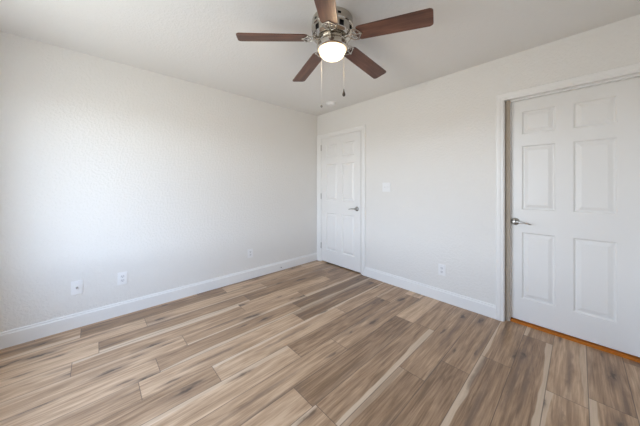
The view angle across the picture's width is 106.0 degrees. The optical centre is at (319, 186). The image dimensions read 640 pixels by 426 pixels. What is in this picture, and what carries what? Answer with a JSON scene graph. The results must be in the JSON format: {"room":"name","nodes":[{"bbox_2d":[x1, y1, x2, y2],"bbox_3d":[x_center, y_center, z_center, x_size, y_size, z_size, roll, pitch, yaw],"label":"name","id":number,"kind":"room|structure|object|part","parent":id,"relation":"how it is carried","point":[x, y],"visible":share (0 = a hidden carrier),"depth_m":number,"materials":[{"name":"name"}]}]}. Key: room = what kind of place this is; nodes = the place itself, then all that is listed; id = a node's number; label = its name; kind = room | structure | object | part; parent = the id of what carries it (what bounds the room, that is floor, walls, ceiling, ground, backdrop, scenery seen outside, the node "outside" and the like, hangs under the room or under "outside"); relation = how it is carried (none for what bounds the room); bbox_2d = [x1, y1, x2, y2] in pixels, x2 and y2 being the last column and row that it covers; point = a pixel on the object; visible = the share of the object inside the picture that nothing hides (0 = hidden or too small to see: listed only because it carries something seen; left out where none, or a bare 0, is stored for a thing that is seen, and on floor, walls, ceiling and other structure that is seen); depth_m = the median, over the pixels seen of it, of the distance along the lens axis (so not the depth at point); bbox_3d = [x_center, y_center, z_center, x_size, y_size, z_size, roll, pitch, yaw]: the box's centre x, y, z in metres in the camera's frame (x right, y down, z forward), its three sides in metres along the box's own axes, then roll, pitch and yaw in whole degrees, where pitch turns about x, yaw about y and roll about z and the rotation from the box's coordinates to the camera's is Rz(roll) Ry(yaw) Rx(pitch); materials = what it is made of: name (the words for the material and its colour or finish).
{"room":"empty bedroom","nodes":[
{"label":"empty bedroom","id":0,"kind":"room"},
{"bbox_2d":[0,31,316,331],"bbox_3d":[-1.023,0.028,3.265,4.565,2.440,0.115,0,0,-43],"label":"wall","id":1,"kind":"structure","parent":0,"point":[108,168],"depth_m":2.39,"materials":[{"name":"paint"}]},
{"bbox_2d":[71,280,82,294],"bbox_3d":[-2.139,0.895,2.123,0.074,0.118,0.032,0,0,-43],"label":"cable plate","id":2,"kind":"object","parent":1,"relation":"attached to","point":[76,286],"visible":1,"depth_m":2.13,"materials":[{"name":"white plastic"}]},
{"bbox_2d":[118,271,126,284],"bbox_3d":[-1.919,0.895,2.344,0.074,0.118,0.009,0,0,-43],"label":"wall outlet","id":3,"kind":"object","parent":1,"relation":"attached to","point":[122,276],"visible":1,"depth_m":2.34,"materials":[{"name":"white plastic"}]},
{"bbox_2d":[0,252,316,349],"bbox_3d":[-1.302,1.185,2.916,3.450,0.126,0.014,0,0,-43],"label":"baseboard","id":4,"kind":"structure","parent":1,"relation":"attached to","point":[13,337],"depth_m":2.37,"materials":[{"name":"paint"}]},
{"bbox_2d":[248,248,252,257],"bbox_3d":[-0.940,0.906,3.257,0.074,0.118,0.009,0,0,-43],"label":"wall outlet","id":5,"kind":"object","parent":1,"relation":"attached to","point":[250,251],"visible":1,"depth_m":3.25,"materials":[{"name":"white plastic"}]},
{"bbox_2d":[0,260,639,425],"bbox_3d":[0.299,1.273,1.889,4.410,0.050,3.720,0,0,-43],"label":"floor","id":6,"kind":"structure","parent":0,"point":[314,343],"depth_m":1.63,"materials":[{"name":"brown wood"}]},
{"bbox_2d":[510,317,639,362],"bbox_3d":[2.032,1.240,2.002,0.080,0.015,0.778,0,0,-43],"label":"threshold","id":7,"kind":"object","parent":6,"relation":"on","point":[559,334],"visible":0.69,"depth_m":1.93,"materials":[{"name":"orange wood"}]},
{"bbox_2d":[0,0,639,115],"bbox_3d":[0.279,-1.242,1.870,4.565,0.100,3.930,0,0,-43],"label":"ceiling","id":8,"kind":"structure","parent":0,"point":[194,41],"depth_m":1.92,"materials":[{"name":"paint"}]},
{"bbox_2d":[326,101,335,106],"bbox_3d":[0.158,-1.172,3.447,0.136,0.041,0.136,0,0,-43],"label":"smoke detector","id":9,"kind":"object","parent":8,"relation":"attached to","point":[329,103],"visible":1,"depth_m":3.41,"materials":[{"name":"white plastic"}]},
{"bbox_2d":[236,0,433,107],"bbox_3d":[0.118,-0.894,1.772,1.237,0.596,1.283,0,0,-43],"label":"ceiling fan","id":10,"kind":"object","parent":8,"relation":"hanging from","point":[332,25],"visible":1,"depth_m":1.64,"materials":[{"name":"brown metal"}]},
{"bbox_3d":[-0.325,-1.031,1.673,0.484,0.006,0.130,-5,12,-9],"label":"blade","id":11,"kind":"part","parent":10,"relation":"part of","materials":[{"name":"brown wood"}]},
{"bbox_3d":[-0.102,-1.031,2.112,0.130,0.006,0.484,-13,1,-27],"label":"blade","id":12,"kind":"part","parent":10,"relation":"part of","materials":[{"name":"brown wood"}]},
{"bbox_3d":[-0.064,-1.044,1.716,0.137,0.014,0.105,-5,12,-9],"label":"blade arm","id":13,"kind":"part","parent":10,"relation":"part of","materials":[{"name":"silver metal"}]},
{"bbox_3d":[0.015,-0.814,1.825,0.006,0.391,0.013,0,0,-43],"label":"pull chain","id":14,"kind":"part","parent":10,"relation":"part of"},
{"bbox_3d":[0.024,-1.031,1.325,0.130,0.007,0.484,11,6,8],"label":"blade","id":15,"kind":"part","parent":10,"relation":"part of","materials":[{"name":"brown wood"}]},
{"bbox_3d":[0.063,-1.044,1.586,0.105,0.014,0.137,11,6,8],"label":"blade arm","id":16,"kind":"part","parent":10,"relation":"part of","materials":[{"name":"silver metal"}]},
{"bbox_3d":[0.089,-0.949,1.739,0.191,0.081,0.191,0,0,-43],"label":"lamp shade","id":17,"kind":"part","parent":10,"relation":"part of","materials":[{"name":"white glass"}]},
{"bbox_3d":[0.200,-1.044,1.847,0.137,0.014,0.105,7,-16,-45],"label":"blade arm","id":18,"kind":"part","parent":10,"relation":"part of","materials":[{"name":"silver metal"}]},
{"bbox_3d":[0.226,-1.044,1.667,0.137,0.014,0.105,5,-9,27],"label":"blade arm","id":19,"kind":"part","parent":10,"relation":"part of","materials":[{"name":"silver metal"}]},
{"bbox_3d":[0.385,-1.031,2.035,0.484,0.006,0.130,7,-16,-45],"label":"blade","id":20,"kind":"part","parent":10,"relation":"part of","materials":[{"name":"brown wood"}]},
{"bbox_3d":[0.462,-1.031,1.549,0.484,0.007,0.130,5,-9,27],"label":"blade","id":21,"kind":"part","parent":10,"relation":"part of","materials":[{"name":"brown wood"}]},
{"bbox_2d":[317,14,639,304],"bbox_3d":[1.258,0.028,2.784,0.115,2.440,3.700,0,0,-43],"label":"wall","id":22,"kind":"structure","parent":0,"point":[434,141],"depth_m":2.57,"materials":[{"name":"paint"}]},
{"bbox_2d":[321,131,360,272],"bbox_3d":[0.288,0.222,3.721,0.097,2.018,0.821,0,0,-43],"label":"door","id":23,"kind":"structure","parent":22,"relation":"in","point":[341,154],"depth_m":3.70,"materials":[{"name":"paint"}]},
{"bbox_2d":[317,125,364,275],"bbox_3d":[0.331,0.195,3.765,0.133,2.106,0.997,0,0,-43],"label":"door frame","id":24,"kind":"structure","parent":22,"relation":"attached to","point":[362,127],"depth_m":3.75,"materials":[{"name":"paint"}]},
{"bbox_2d":[382,183,390,191],"bbox_3d":[0.855,0.012,3.117,0.021,0.118,0.116,0,0,-43],"label":"light switch","id":25,"kind":"object","parent":22,"relation":"attached to","point":[386,187],"visible":1,"depth_m":3.12,"materials":[{"name":"white plastic"}]},
{"bbox_2d":[365,267,495,318],"bbox_3d":[1.142,1.185,2.814,0.014,0.126,1.500,0,0,-43],"label":"baseboard","id":26,"kind":"structure","parent":22,"relation":"attached to","point":[477,306],"depth_m":2.65,"materials":[{"name":"paint"}]},
{"bbox_2d":[438,264,445,275],"bbox_3d":[1.325,0.910,2.622,0.009,0.118,0.074,0,0,-43],"label":"wall outlet","id":27,"kind":"object","parent":22,"relation":"attached to","point":[441,268],"visible":1,"depth_m":2.62,"materials":[{"name":"white plastic"}]},
{"bbox_2d":[496,62,639,321],"bbox_3d":[2.002,0.196,1.974,0.133,2.103,0.903,0,0,-43],"label":"door frame","id":28,"kind":"structure","parent":22,"relation":"attached to","point":[503,101],"depth_m":2.23,"materials":[{"name":"paint"}]},
{"bbox_2d":[511,77,639,356],"bbox_3d":[2.016,0.220,1.987,0.094,2.004,0.762,0,0,-43],"label":"door","id":29,"kind":"structure","parent":22,"relation":"in","point":[575,154],"depth_m":1.95,"materials":[{"name":"paint"}]},
{"bbox_3d":[1.784,0.325,2.212,0.062,0.067,0.067,0,0,-43],"label":"handle","id":30,"kind":"part","parent":29,"relation":"part of","materials":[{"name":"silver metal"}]}
]}

